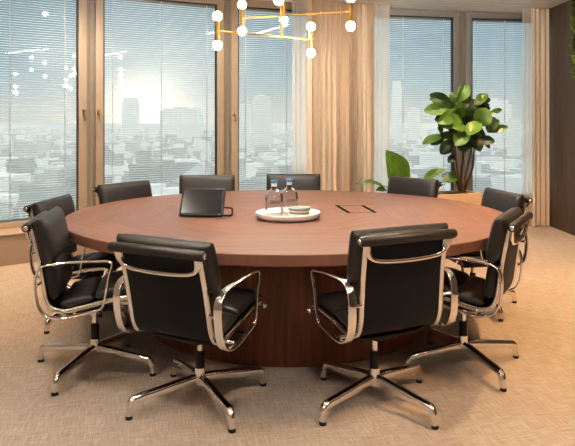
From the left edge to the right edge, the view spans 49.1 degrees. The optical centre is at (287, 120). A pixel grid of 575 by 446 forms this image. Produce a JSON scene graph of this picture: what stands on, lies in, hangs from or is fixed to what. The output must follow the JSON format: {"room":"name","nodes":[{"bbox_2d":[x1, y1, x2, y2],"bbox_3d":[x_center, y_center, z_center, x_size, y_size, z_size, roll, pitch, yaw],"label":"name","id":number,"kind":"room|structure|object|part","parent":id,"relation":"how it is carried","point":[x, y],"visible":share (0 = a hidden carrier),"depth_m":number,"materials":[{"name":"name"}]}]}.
{"room":"office","nodes":[
{"label":"office","id":0,"kind":"room"},
{"bbox_2d":[0,224,574,445],"bbox_3d":[-0.850,1.450,2.875,8.700,0.100,12.149,0,0,0],"label":"floor","id":1,"kind":"structure","parent":0,"point":[537,408],"depth_m":3.30,"materials":[{"name":"carpet"}]},
{"bbox_2d":[0,0,94,228],"bbox_3d":[-2.813,-0.050,6.507,1.660,2.900,0.164,0,0,-35],"label":"window","id":2,"kind":"structure","parent":1,"relation":"on","point":[85,9],"depth_m":6.89,"materials":[{"name":"glass"},{"name":"wood"}]},
{"bbox_2d":[0,0,75,221],"bbox_3d":[-2.882,-0.186,6.518,1.408,2.444,0.030,0,0,-35],"label":"blind","id":3,"kind":"object","parent":2,"relation":"attached to","point":[9,1],"visible":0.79,"depth_m":6.66,"materials":[{"name":"grey"}]},
{"bbox_3d":[-2.869,-0.185,6.511,0.009,2.430,0.002,0,0,-35],"label":"ladder cord","id":4,"kind":"part","parent":3,"relation":"part of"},
{"bbox_3d":[-2.882,1.029,6.519,1.408,0.014,0.020,0,0,-35],"label":"rail","id":5,"kind":"part","parent":3,"relation":"part of","materials":[{"name":"grey"}]},
{"bbox_2d":[0,227,98,265],"bbox_3d":[-2.756,1.249,6.317,1.584,0.302,1.305,0,0,0],"label":"sill","id":6,"kind":"structure","parent":1,"relation":"on","point":[14,244],"depth_m":6.15,"materials":[{"name":"brown wood"}]},
{"bbox_2d":[23,194,128,333],"bbox_3d":[-1.413,0.975,4.470,0.696,0.851,0.693,0,0,5],"label":"office chair","id":7,"kind":"object","parent":1,"relation":"on","point":[82,271],"visible":0.41,"depth_m":4.29,"materials":[{"name":"leather"}]},
{"bbox_3d":[-1.508,1.322,4.299,0.040,0.128,0.360,0,0,29],"label":"leg","id":8,"kind":"part","parent":7,"relation":"part of","materials":[{"name":"metal"}]},
{"bbox_3d":[-1.524,0.920,4.195,0.396,0.298,0.041,0,0,5],"label":"armrest","id":9,"kind":"part","parent":7,"relation":"part of","materials":[{"name":"metal"}]},
{"bbox_3d":[-1.468,0.823,4.254,0.564,0.472,0.027,0,0,5],"label":"rail","id":10,"kind":"part","parent":7,"relation":"part of","materials":[{"name":"metal"}]},
{"bbox_3d":[-1.241,1.322,4.374,0.360,0.128,0.040,0,0,29],"label":"leg","id":11,"kind":"part","parent":7,"relation":"part of","materials":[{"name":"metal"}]},
{"bbox_2d":[21,206,155,395],"bbox_3d":[-1.089,0.955,3.565,0.684,0.890,0.684,0,0,-10],"label":"office chair","id":12,"kind":"object","parent":1,"relation":"on","point":[48,233],"visible":0.86,"depth_m":3.38,"materials":[{"name":"leather"}]},
{"bbox_3d":[-1.278,1.322,3.619,0.360,0.128,0.040,0,0,16],"label":"leg","id":13,"kind":"part","parent":12,"relation":"part of","materials":[{"name":"metal"}]},
{"bbox_3d":[-1.109,0.877,3.273,0.396,0.298,0.041,-1,0,-10],"label":"armrest","id":14,"kind":"part","parent":12,"relation":"part of","materials":[{"name":"metal"}]},
{"bbox_3d":[-1.143,1.322,3.376,0.040,0.128,0.360,0,0,16],"label":"leg","id":15,"kind":"part","parent":12,"relation":"part of","materials":[{"name":"metal"}]},
{"bbox_3d":[-1.072,0.780,3.345,0.564,0.472,0.027,-1,0,-10],"label":"rail","id":16,"kind":"part","parent":12,"relation":"part of","materials":[{"name":"metal"}]},
{"bbox_3d":[-1.208,0.877,3.833,0.396,0.298,0.041,-1,0,-10],"label":"armrest","id":17,"kind":"part","parent":12,"relation":"part of","materials":[{"name":"metal"}]},
{"bbox_3d":[-1.089,1.095,3.565,0.029,0.093,0.029,0,0,-10],"label":"column rod","id":18,"kind":"part","parent":12,"relation":"part of","materials":[{"name":"metal"}]},
{"bbox_3d":[-1.035,1.322,3.754,0.040,0.128,0.360,0,0,16],"label":"leg","id":19,"kind":"part","parent":12,"relation":"part of","materials":[{"name":"metal"}]},
{"bbox_3d":[-0.900,1.322,3.511,0.360,0.128,0.040,0,0,16],"label":"leg","id":20,"kind":"part","parent":12,"relation":"part of","materials":[{"name":"metal"}]},
{"bbox_2d":[93,180,151,203],"bbox_3d":[-1.199,0.963,5.253,0.670,0.875,0.660,0,0,37],"label":"office chair","id":21,"kind":"object","parent":1,"relation":"on","point":[106,193],"visible":0.12,"depth_m":5.32,"materials":[{"name":"leather"}]},
{"bbox_2d":[95,0,230,204],"bbox_3d":[-1.413,-0.050,7.355,1.625,2.900,0.164,0,0,-28],"label":"window","id":22,"kind":"structure","parent":1,"relation":"on","point":[222,56],"depth_m":7.63,"materials":[{"name":"glass"},{"name":"wood"}]},
{"bbox_3d":[-2.075,-0.065,6.945,0.026,0.130,0.061,0,0,-32],"label":"handle","id":23,"kind":"part","parent":22,"relation":"part of","materials":[{"name":"metal"}]},
{"bbox_2d":[105,0,214,194],"bbox_3d":[-1.480,-0.186,7.375,1.373,2.444,0.029,0,0,-28],"label":"blind","id":24,"kind":"object","parent":22,"relation":"attached to","point":[161,3],"visible":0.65,"depth_m":7.36,"materials":[{"name":"grey"}]},
{"bbox_3d":[-1.971,-0.185,7.099,0.009,2.430,0.002,0,0,-28],"label":"ladder cord","id":25,"kind":"part","parent":24,"relation":"part of","materials":[{"name":"white fabric"}]},
{"bbox_3d":[-1.474,-0.185,7.363,0.009,2.430,0.002,0,0,-28],"label":"ladder cord","id":26,"kind":"part","parent":24,"relation":"part of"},
{"bbox_3d":[-1.481,-1.391,7.376,1.373,0.033,0.024,0,0,-28],"label":"head rail","id":27,"kind":"part","parent":24,"relation":"part of","materials":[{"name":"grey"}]},
{"bbox_3d":[-0.977,-0.185,7.628,0.009,2.430,0.002,0,0,-28],"label":"ladder cord","id":28,"kind":"part","parent":24,"relation":"part of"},
{"bbox_2d":[107,234,266,433],"bbox_3d":[-0.450,0.967,3.121,0.642,0.866,0.701,0,0,26],"label":"office chair","id":29,"kind":"object","parent":1,"relation":"on","point":[175,291],"visible":1,"depth_m":2.92,"materials":[{"name":"leather"}]},
{"bbox_3d":[-0.732,0.888,3.190,0.041,0.298,0.396,0,5,26],"label":"armrest","id":30,"kind":"part","parent":29,"relation":"part of","materials":[{"name":"metal"}]},
{"bbox_3d":[-0.656,0.788,3.199,0.027,0.472,0.564,0,5,26],"label":"rail","id":31,"kind":"part","parent":29,"relation":"part of","materials":[{"name":"metal"}]},
{"bbox_3d":[-0.605,1.322,3.045,0.360,0.128,0.040,0,0,-31],"label":"leg","id":32,"kind":"part","parent":29,"relation":"part of","materials":[{"name":"metal"}]},
{"bbox_3d":[-0.539,1.322,3.315,0.040,0.128,0.360,0,0,-31],"label":"leg","id":33,"kind":"part","parent":29,"relation":"part of","materials":[{"name":"metal"}]},
{"bbox_3d":[-0.437,1.099,3.147,0.029,0.092,0.029,0,0,26],"label":"column rod","id":34,"kind":"part","parent":29,"relation":"part of","materials":[{"name":"metal"}]},
{"bbox_3d":[-0.335,1.322,2.979,0.040,0.128,0.360,0,0,-31],"label":"leg","id":35,"kind":"part","parent":29,"relation":"part of","materials":[{"name":"metal"}]},
{"bbox_3d":[-0.261,0.788,3.006,0.027,0.472,0.564,0,5,26],"label":"rail","id":36,"kind":"part","parent":29,"relation":"part of","materials":[{"name":"metal"}]},
{"bbox_3d":[-0.269,1.322,3.249,0.360,0.128,0.040,0,0,-31],"label":"leg","id":37,"kind":"part","parent":29,"relation":"part of","materials":[{"name":"metal"}]},
{"bbox_3d":[-0.221,0.888,2.941,0.041,0.298,0.396,0,5,26],"label":"armrest","id":38,"kind":"part","parent":29,"relation":"part of","materials":[{"name":"metal"}]},
{"bbox_2d":[179,175,234,193],"bbox_3d":[-0.755,0.963,5.880,0.732,0.875,0.732,0,0,-6],"label":"office chair","id":39,"kind":"object","parent":1,"relation":"on","point":[227,182],"visible":0.12,"depth_m":6.08,"materials":[{"name":"leather"}]},
{"bbox_2d":[231,0,306,190],"bbox_3d":[0.045,-0.050,7.999,1.576,2.900,0.164,0,0,-20],"label":"window","id":40,"kind":"structure","parent":1,"relation":"on","point":[250,4],"depth_m":7.73,"materials":[{"name":"glass"},{"name":"wood"}]},
{"bbox_2d":[239,8,306,189],"bbox_3d":[-0.019,-0.186,8.027,1.324,2.444,0.029,0,0,-20],"label":"blind","id":41,"kind":"object","parent":40,"relation":"attached to","point":[245,9],"visible":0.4,"depth_m":7.93,"materials":[{"name":"grey"}]},
{"bbox_3d":[-0.524,-0.185,7.829,0.009,2.430,0.002,0,0,-20],"label":"ladder cord","id":42,"kind":"part","parent":41,"relation":"part of","materials":[{"name":"white fabric"}]},
{"bbox_3d":[-0.019,-1.391,8.029,1.324,0.033,0.024,0,0,-20],"label":"head rail","id":43,"kind":"part","parent":41,"relation":"part of","materials":[{"name":"grey metal"}]},
{"bbox_3d":[-0.014,-0.185,8.015,0.009,2.430,0.002,0,0,-20],"label":"ladder cord","id":44,"kind":"part","parent":41,"relation":"part of","materials":[{"name":"white fabric"}]},
{"bbox_2d":[65,190,502,366],"bbox_3d":[0.003,1.029,4.575,3.116,0.742,2.940,0,0,0],"label":"meeting table","id":45,"kind":"object","parent":1,"relation":"on","point":[284,334],"visible":0.68,"depth_m":3.66,"materials":[{"name":"brown wood"}]},
{"bbox_2d":[179,188,232,216],"bbox_3d":[-0.558,0.564,4.352,0.362,0.188,0.131,0,0,5],"label":"panel","id":46,"kind":"object","parent":45,"relation":"on","point":[195,202],"visible":1,"depth_m":4.34,"materials":[{"name":"black plastic"}]},
{"bbox_2d":[255,207,319,221],"bbox_3d":[0.003,0.637,4.280,0.442,0.045,0.442,0,0,0],"label":"serving tray","id":47,"kind":"object","parent":45,"relation":"on","point":[273,213],"visible":0.84,"depth_m":4.15,"materials":[{"name":"white ceramic"}]},
{"bbox_2d":[265,180,282,215],"bbox_3d":[-0.092,0.525,4.309,0.125,0.238,0.126,0,0,-6],"label":"water bottle","id":48,"kind":"object","parent":47,"relation":"on","point":[273,182],"visible":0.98,"depth_m":4.29,"materials":[{"name":"clear glass"}]},
{"bbox_2d":[280,179,297,213],"bbox_3d":[0.012,0.525,4.415,0.126,0.238,0.127,0,0,-20],"label":"water bottle","id":49,"kind":"object","parent":47,"relation":"on","point":[288,181],"visible":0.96,"depth_m":4.39,"materials":[{"name":"clear glass"}]},
{"bbox_3d":[0.082,0.640,4.240,0.138,0.012,0.138,0,0,0],"label":"coaster","id":50,"kind":"object","parent":47,"relation":"on","visible":0},
{"bbox_3d":[0.077,0.628,4.242,0.140,0.013,0.140,0,0,0],"label":"coaster","id":51,"kind":"object","parent":50,"relation":"on","visible":0},
{"bbox_2d":[289,212,309,214],"bbox_3d":[0.081,0.616,4.239,0.136,0.011,0.136,0,0,0],"label":"coaster","id":52,"kind":"object","parent":51,"relation":"on","point":[289,212],"visible":0.57,"depth_m":4.18,"materials":[{"name":"brown wood"}]},
{"bbox_2d":[289,210,309,212],"bbox_3d":[0.079,0.603,4.241,0.140,0.013,0.140,0,0,0],"label":"coaster","id":53,"kind":"object","parent":52,"relation":"on","point":[289,210],"visible":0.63,"depth_m":4.18,"materials":[{"name":"white ceramic"}]},
{"bbox_2d":[288,206,309,210],"bbox_3d":[0.080,0.589,4.240,0.148,0.016,0.148,0,0,0],"label":"coaster","id":54,"kind":"object","parent":53,"relation":"on","point":[292,208],"visible":1,"depth_m":4.19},
{"bbox_2d":[266,174,320,189],"bbox_3d":[0.060,0.963,6.033,0.609,0.875,0.612,0,0,0],"label":"office chair","id":55,"kind":"object","parent":1,"relation":"on","point":[299,181],"visible":0.06,"depth_m":6.20,"materials":[{"name":"leather"}]},
{"bbox_2d":[307,223,457,429],"bbox_3d":[0.434,0.945,3.142,0.728,0.909,0.728,0,0,-25],"label":"office chair","id":56,"kind":"object","parent":1,"relation":"on","point":[399,271],"visible":1,"depth_m":2.94,"materials":[{"name":"leather"}]},
{"bbox_3d":[0.206,0.870,2.959,0.041,0.298,0.396,0,-3,-25],"label":"armrest","id":57,"kind":"part","parent":56,"relation":"part of","materials":[{"name":"metal"}]},
{"bbox_3d":[0.241,0.776,3.036,0.027,0.472,0.564,0,-3,-25],"label":"rail","id":58,"kind":"part","parent":56,"relation":"part of","materials":[{"name":"metal"}]},
{"bbox_3d":[0.304,1.322,3.290,0.040,0.128,0.360,0,0,-41],"label":"leg","id":59,"kind":"part","parent":56,"relation":"part of","materials":[{"name":"metal"}]},
{"bbox_3d":[0.286,1.322,3.013,0.360,0.128,0.040,0,0,-41],"label":"leg","id":60,"kind":"part","parent":56,"relation":"part of","materials":[{"name":"metal"}]},
{"bbox_3d":[0.434,1.093,3.142,0.029,0.094,0.029,0,0,-25],"label":"column rod","id":61,"kind":"part","parent":56,"relation":"part of","materials":[{"name":"metal"}]},
{"bbox_3d":[0.582,1.322,3.272,0.360,0.128,0.040,0,0,-41],"label":"leg","id":62,"kind":"part","parent":56,"relation":"part of","materials":[{"name":"metal"}]},
{"bbox_3d":[0.564,1.322,2.994,0.040,0.128,0.360,0,0,-41],"label":"leg","id":63,"kind":"part","parent":56,"relation":"part of","materials":[{"name":"metal"}]},
{"bbox_3d":[0.639,0.776,3.222,0.027,0.472,0.564,0,-3,-25],"label":"rail","id":64,"kind":"part","parent":56,"relation":"part of","materials":[{"name":"metal"}]},
{"bbox_3d":[0.721,0.870,3.199,0.041,0.298,0.396,0,-3,-25],"label":"armrest","id":65,"kind":"part","parent":56,"relation":"part of","materials":[{"name":"metal"}]},
{"bbox_2d":[387,176,442,197],"bbox_3d":[1.003,0.963,5.670,0.621,0.875,0.609,0,0,-44],"label":"office chair","id":66,"kind":"object","parent":1,"relation":"on","point":[396,185],"visible":0.09,"depth_m":5.75,"materials":[{"name":"leather"}]},
{"bbox_2d":[382,190,481,204],"bbox_3d":[1.560,1.120,7.330,1.360,0.560,0.340,0,0,-13],"label":"planter box","id":67,"kind":"object","parent":1,"relation":"on","point":[467,196],"visible":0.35,"depth_m":7.29,"materials":[{"name":"brown wood"}]},
{"bbox_2d":[356,150,444,191],"bbox_3d":[1.299,0.589,7.188,1.064,0.522,0.255,0,0,0],"label":"leaf plant","id":68,"kind":"object","parent":67,"relation":"on","point":[397,165],"visible":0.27,"depth_m":7.17,"materials":[{"name":"green plant"}]},
{"bbox_2d":[422,83,507,191],"bbox_3d":[2.070,0.195,7.370,1.014,1.277,0.424,0,0,0],"label":"potted plant","id":69,"kind":"object","parent":67,"relation":"on","point":[456,112],"visible":1,"depth_m":7.33,"materials":[{"name":"green plant"}]},
{"bbox_3d":[1.975,0.440,7.460,0.163,0.787,0.030,0,0,0],"label":"stem","id":70,"kind":"part","parent":69,"relation":"part of","materials":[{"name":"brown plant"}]},
{"bbox_3d":[1.986,0.392,7.311,0.056,0.856,0.135,0,0,44],"label":"stem","id":71,"kind":"part","parent":69,"relation":"part of","materials":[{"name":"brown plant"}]},
{"bbox_3d":[2.059,0.335,7.434,0.039,0.979,0.108,0,0,31],"label":"stem","id":72,"kind":"part","parent":69,"relation":"part of","materials":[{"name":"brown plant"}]},
{"bbox_3d":[2.097,0.416,7.370,0.117,0.810,0.030,0,0,0],"label":"stem","id":73,"kind":"part","parent":69,"relation":"part of","materials":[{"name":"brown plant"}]},
{"bbox_3d":[2.147,0.467,7.398,0.173,0.726,0.037,0,0,29],"label":"stem","id":74,"kind":"part","parent":69,"relation":"part of","materials":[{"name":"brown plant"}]},
{"bbox_2d":[404,207,532,391],"bbox_3d":[1.031,0.953,3.600,0.626,0.895,0.609,0,0,30],"label":"office chair","id":75,"kind":"object","parent":1,"relation":"on","point":[476,294],"visible":0.74,"depth_m":3.44,"materials":[{"name":"leather"}]},
{"bbox_3d":[0.821,1.322,3.552,0.360,0.128,0.040,0,0,-18],"label":"leg","id":76,"kind":"part","parent":75,"relation":"part of","materials":[{"name":"metal"}]},
{"bbox_3d":[0.947,1.322,3.800,0.040,0.128,0.360,0,0,-18],"label":"leg","id":77,"kind":"part","parent":75,"relation":"part of","materials":[{"name":"metal"}]},
{"bbox_3d":[1.008,1.095,3.613,0.029,0.093,0.029,0,0,30],"label":"column rod","id":78,"kind":"part","parent":75,"relation":"part of","materials":[{"name":"metal"}]},
{"bbox_3d":[0.933,0.876,3.328,0.396,0.298,0.041,0,0,30],"label":"armrest","id":79,"kind":"part","parent":75,"relation":"part of","materials":[{"name":"metal"}]},
{"bbox_3d":[0.922,0.779,3.409,0.564,0.472,0.027,0,0,30],"label":"rail","id":80,"kind":"part","parent":75,"relation":"part of","materials":[{"name":"metal"}]},
{"bbox_3d":[1.069,1.322,3.426,0.040,0.128,0.360,0,0,-18],"label":"leg","id":81,"kind":"part","parent":75,"relation":"part of","materials":[{"name":"metal"}]},
{"bbox_3d":[1.217,0.876,3.820,0.396,0.298,0.041,0,0,30],"label":"armrest","id":82,"kind":"part","parent":75,"relation":"part of","materials":[{"name":"metal"}]},
{"bbox_3d":[1.195,1.322,3.674,0.360,0.128,0.040,0,0,-18],"label":"leg","id":83,"kind":"part","parent":75,"relation":"part of","materials":[{"name":"metal"}]},
{"bbox_3d":[1.142,0.779,3.790,0.564,0.472,0.027,0,0,30],"label":"rail","id":84,"kind":"part","parent":75,"relation":"part of","materials":[{"name":"metal"}]},
{"bbox_2d":[449,187,532,321],"bbox_3d":[1.400,0.966,4.760,0.754,0.868,0.754,0,0,-10],"label":"office chair","id":85,"kind":"object","parent":1,"relation":"on","point":[500,200],"visible":0.26,"depth_m":4.64,"materials":[{"name":"leather"}]},
{"bbox_3d":[1.465,0.806,4.548,0.564,0.472,0.027,0,0,-10],"label":"rail","id":86,"kind":"part","parent":85,"relation":"part of","materials":[{"name":"metal"}]},
{"bbox_3d":[1.451,1.322,4.570,0.040,0.128,0.360,0,0,-15],"label":"leg","id":87,"kind":"part","parent":85,"relation":"part of","materials":[{"name":"metal"}]},
{"bbox_3d":[1.526,0.903,4.494,0.396,0.298,0.041,0,0,-10],"label":"armrest","id":88,"kind":"part","parent":85,"relation":"part of","materials":[{"name":"metal"}]},
{"bbox_3d":[1.590,1.322,4.811,0.360,0.128,0.040,0,0,-15],"label":"leg","id":89,"kind":"part","parent":85,"relation":"part of","materials":[{"name":"metal"}]},
{"bbox_2d":[261,0,568,12],"bbox_3d":[-0.850,-1.550,2.875,8.700,0.100,12.149,0,0,0],"label":"ceiling","id":90,"kind":"structure","parent":0,"point":[506,6],"depth_m":8.11,"materials":[{"name":"white paint"}]},
{"bbox_2d":[213,0,354,56],"bbox_3d":[-0.015,-0.990,4.600,0.989,1.020,0.867,0,0,0],"label":"pendant lamp","id":91,"kind":"object","parent":90,"relation":"hanging from","point":[217,16],"visible":1,"depth_m":4.59,"materials":[{"name":"gold metal"}]},
{"bbox_3d":[-0.476,-0.712,4.280,0.067,0.067,0.067,0,0,0],"label":"bulb","id":92,"kind":"part","parent":91,"relation":"part of","materials":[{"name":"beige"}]},
{"bbox_3d":[-0.476,-0.514,4.280,0.067,0.067,0.067,0,0,0],"label":"bulb","id":93,"kind":"part","parent":91,"relation":"part of","materials":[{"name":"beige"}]},
{"bbox_3d":[-0.340,-0.869,4.710,0.067,0.067,0.067,0,0,0],"label":"bulb","id":94,"kind":"part","parent":91,"relation":"part of","materials":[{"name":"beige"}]},
{"bbox_3d":[-0.340,-0.671,4.710,0.067,0.067,0.067,0,0,0],"label":"bulb","id":95,"kind":"part","parent":91,"relation":"part of","materials":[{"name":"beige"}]},
{"bbox_3d":[-0.149,-0.613,4.519,0.809,0.012,0.012,0,0,-36],"label":"arm","id":96,"kind":"part","parent":91,"relation":"part of","materials":[{"name":"gold metal"}]},
{"bbox_3d":[-0.059,-0.804,4.200,0.067,0.067,0.067,0,0,0],"label":"bulb","id":97,"kind":"part","parent":91,"relation":"part of","materials":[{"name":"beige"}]},
{"bbox_3d":[-0.047,-1.042,4.600,0.015,0.877,0.015,0,0,0],"label":"stem","id":98,"kind":"part","parent":91,"relation":"part of","materials":[{"name":"gold metal"}]},
{"bbox_3d":[-0.030,-0.804,5.000,0.067,0.067,0.067,0,0,0],"label":"bulb","id":99,"kind":"part","parent":91,"relation":"part of","materials":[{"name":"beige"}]},
{"bbox_3d":[0.053,-0.770,4.580,0.828,0.012,0.012,0,0,18],"label":"arm","id":100,"kind":"part","parent":91,"relation":"part of","materials":[{"name":"gold metal"}]},
{"bbox_3d":[0.177,-0.712,4.757,0.067,0.067,0.067,0,0,0],"label":"bulb","id":101,"kind":"part","parent":91,"relation":"part of","materials":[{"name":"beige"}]},
{"bbox_3d":[0.177,-0.514,4.757,0.067,0.067,0.067,0,0,0],"label":"bulb","id":102,"kind":"part","parent":91,"relation":"part of","materials":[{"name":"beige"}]},
{"bbox_3d":[0.446,-0.671,4.450,0.067,0.067,0.067,0,0,0],"label":"bulb","id":103,"kind":"part","parent":91,"relation":"part of","materials":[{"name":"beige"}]},
{"bbox_2d":[307,0,348,190],"bbox_3d":[0.413,-0.052,7.759,0.710,2.880,0.283,0,0,0],"label":"curtain","id":104,"kind":"object","parent":90,"relation":"hanging from","point":[328,70],"visible":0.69,"depth_m":7.79,"materials":[{"name":"fabric"}]},
{"bbox_2d":[348,3,373,191],"bbox_3d":[0.989,-0.052,8.013,0.660,2.880,0.201,0,0,0],"label":"curtain","id":105,"kind":"object","parent":90,"relation":"hanging from","point":[360,39],"visible":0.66,"depth_m":8.02,"materials":[{"name":"fabric"}]},
{"bbox_2d":[532,8,549,225],"bbox_3d":[3.286,-0.052,8.335,0.376,2.880,0.099,0,0,0],"label":"curtain","id":106,"kind":"object","parent":90,"relation":"hanging from","point":[540,17],"visible":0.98,"depth_m":8.36,"materials":[{"name":"fabric"}]},
{"bbox_2d":[374,8,464,190],"bbox_3d":[1.605,-0.050,8.481,1.697,2.900,0.105,0,0,-13],"label":"window","id":107,"kind":"structure","parent":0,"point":[457,28],"depth_m":8.59,"materials":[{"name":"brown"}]},
{"bbox_2d":[374,16,450,192],"bbox_3d":[1.552,-0.186,8.489,1.445,2.444,0.028,0,0,-13],"label":"blind","id":108,"kind":"object","parent":107,"relation":"attached to","point":[375,17],"visible":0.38,"depth_m":8.51,"materials":[{"name":"grey"}]},
{"bbox_3d":[1.551,-1.391,8.490,1.445,0.033,0.024,0,0,-13],"label":"head rail","id":109,"kind":"part","parent":108,"relation":"part of","materials":[{"name":"grey metal"}]},
{"bbox_3d":[2.132,-0.185,8.609,0.009,2.430,0.002,0,0,-13],"label":"ladder cord","id":110,"kind":"part","parent":108,"relation":"part of","materials":[{"name":"white fabric"}]},
{"bbox_2d":[465,11,531,197],"bbox_3d":[3.026,-0.200,8.755,1.200,2.600,0.090,0,0,-9],"label":"window","id":111,"kind":"structure","parent":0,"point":[469,16],"depth_m":8.63,"materials":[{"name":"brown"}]},
{"bbox_2d":[473,20,531,195],"bbox_3d":[3.022,-0.186,8.781,1.048,2.444,0.030,0,0,-9],"label":"blind","id":112,"kind":"object","parent":111,"relation":"attached to","point":[474,21],"visible":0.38,"depth_m":8.78,"materials":[{"name":"grey"}]},
{"bbox_3d":[2.600,-0.185,8.701,0.009,2.430,0.002,0,0,-9],"label":"ladder cord","id":113,"kind":"part","parent":112,"relation":"part of","materials":[{"name":"white fabric"}]},
{"bbox_3d":[3.022,-1.391,8.783,1.048,0.033,0.024,0,0,-9],"label":"head rail","id":114,"kind":"part","parent":112,"relation":"part of","materials":[{"name":"grey metal"}]},
{"bbox_3d":[3.024,-0.185,8.769,0.009,2.430,0.002,0,0,-9],"label":"ladder cord","id":115,"kind":"part","parent":112,"relation":"part of","materials":[{"name":"white fabric"}]},
{"bbox_2d":[549,0,574,235],"bbox_3d":[3.560,-0.050,2.875,0.120,2.900,12.150,0,0,0],"label":"wall","id":116,"kind":"structure","parent":0,"point":[561,84],"depth_m":8.05,"materials":[{"name":"brown wood"}]},
{"bbox_2d":[524,203,531,223],"bbox_3d":[3.020,1.249,8.613,1.271,0.302,0.472,0,0,0],"label":"sill","id":117,"kind":"structure","parent":116,"relation":"attached to","point":[530,205],"depth_m":8.56,"materials":[{"name":"brown wood"}]},
{"bbox_2d":[569,0,574,77],"bbox_3d":[3.451,-1.009,6.802,0.093,1.004,1.773,0,0,0],"label":"panel","id":118,"kind":"object","parent":116,"relation":"attached to","point":[572,26],"visible":1,"depth_m":7.62,"materials":[{"name":"green plant"}]},
{"label":"outside","id":119,"kind":"structure","parent":0,"visible":0},
{"bbox_2d":[0,123,531,153],"bbox_3d":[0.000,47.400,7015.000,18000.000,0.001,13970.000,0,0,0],"label":"ground","id":120,"kind":"structure","parent":119,"point":[279,125],"depth_m":6637.54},
{"bbox_2d":[122,98,139,134],"bbox_3d":[-376.190,-3.681,1514.286,35.714,102.162,28.571,0,0,0],"label":"tower","id":121,"kind":"structure","parent":120,"relation":"on","point":[132,100],"depth_m":1499.96,"materials":[{"name":"stone"}]},
{"bbox_2d":[160,107,203,137],"bbox_3d":[-238.889,7.920,1435.556,88.889,78.959,71.111,0,0,0],"label":"tower","id":122,"kind":"structure","parent":120,"relation":"on","point":[196,120],"depth_m":1400.16,"materials":[{"name":"grey concrete"}]},
{"bbox_2d":[239,104,251,151],"bbox_3d":[-64.841,10.883,957.841,19.603,73.035,15.682,0,0,0],"label":"tower","id":123,"kind":"structure","parent":120,"relation":"on","point":[249,113],"depth_m":949.95,"materials":[{"name":"grey concrete"}]},
{"bbox_2d":[252,94,270,149],"bbox_3d":[-37.143,4.388,910.857,27.143,86.023,21.714,0,0,0],"label":"tower","id":124,"kind":"structure","parent":120,"relation":"on","point":[261,117],"depth_m":900.05,"materials":[{"name":"stone"}]},
{"bbox_2d":[0,126,531,221],"bbox_3d":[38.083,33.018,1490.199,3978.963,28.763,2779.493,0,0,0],"label":"city sprawl","id":125,"kind":"structure","parent":120,"relation":"on","point":[296,138],"depth_m":483.88,"materials":[{"name":"grey concrete"}]},
{"bbox_2d":[392,81,401,141],"bbox_3d":[226.984,-17.570,1307.429,18.571,129.940,14.857,0,0,0],"label":"tower","id":126,"kind":"structure","parent":120,"relation":"on","point":[397,102],"depth_m":1300.01,"materials":[{"name":"stone"}]},
{"bbox_2d":[407,107,419,139],"bbox_3d":[221.746,11.124,1107.683,19.206,72.552,15.365,0,0,0],"label":"tower","id":127,"kind":"structure","parent":120,"relation":"on","point":[410,120],"depth_m":1100.08,"materials":[{"name":"stone"}]},
{"bbox_2d":[482,98,511,148],"bbox_3d":[263.492,9.070,817.270,43.175,76.659,34.540,0,0,0],"label":"tower","id":128,"kind":"structure","parent":120,"relation":"on","point":[507,110],"depth_m":799.93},
{"bbox_2d":[507,119,520,155],"bbox_3d":[253.333,22.033,704.889,12.222,50.733,9.778,0,0,0],"label":"tower","id":129,"kind":"structure","parent":120,"relation":"on","point":[509,130],"depth_m":699.93,"materials":[{"name":"stone"}]}
]}

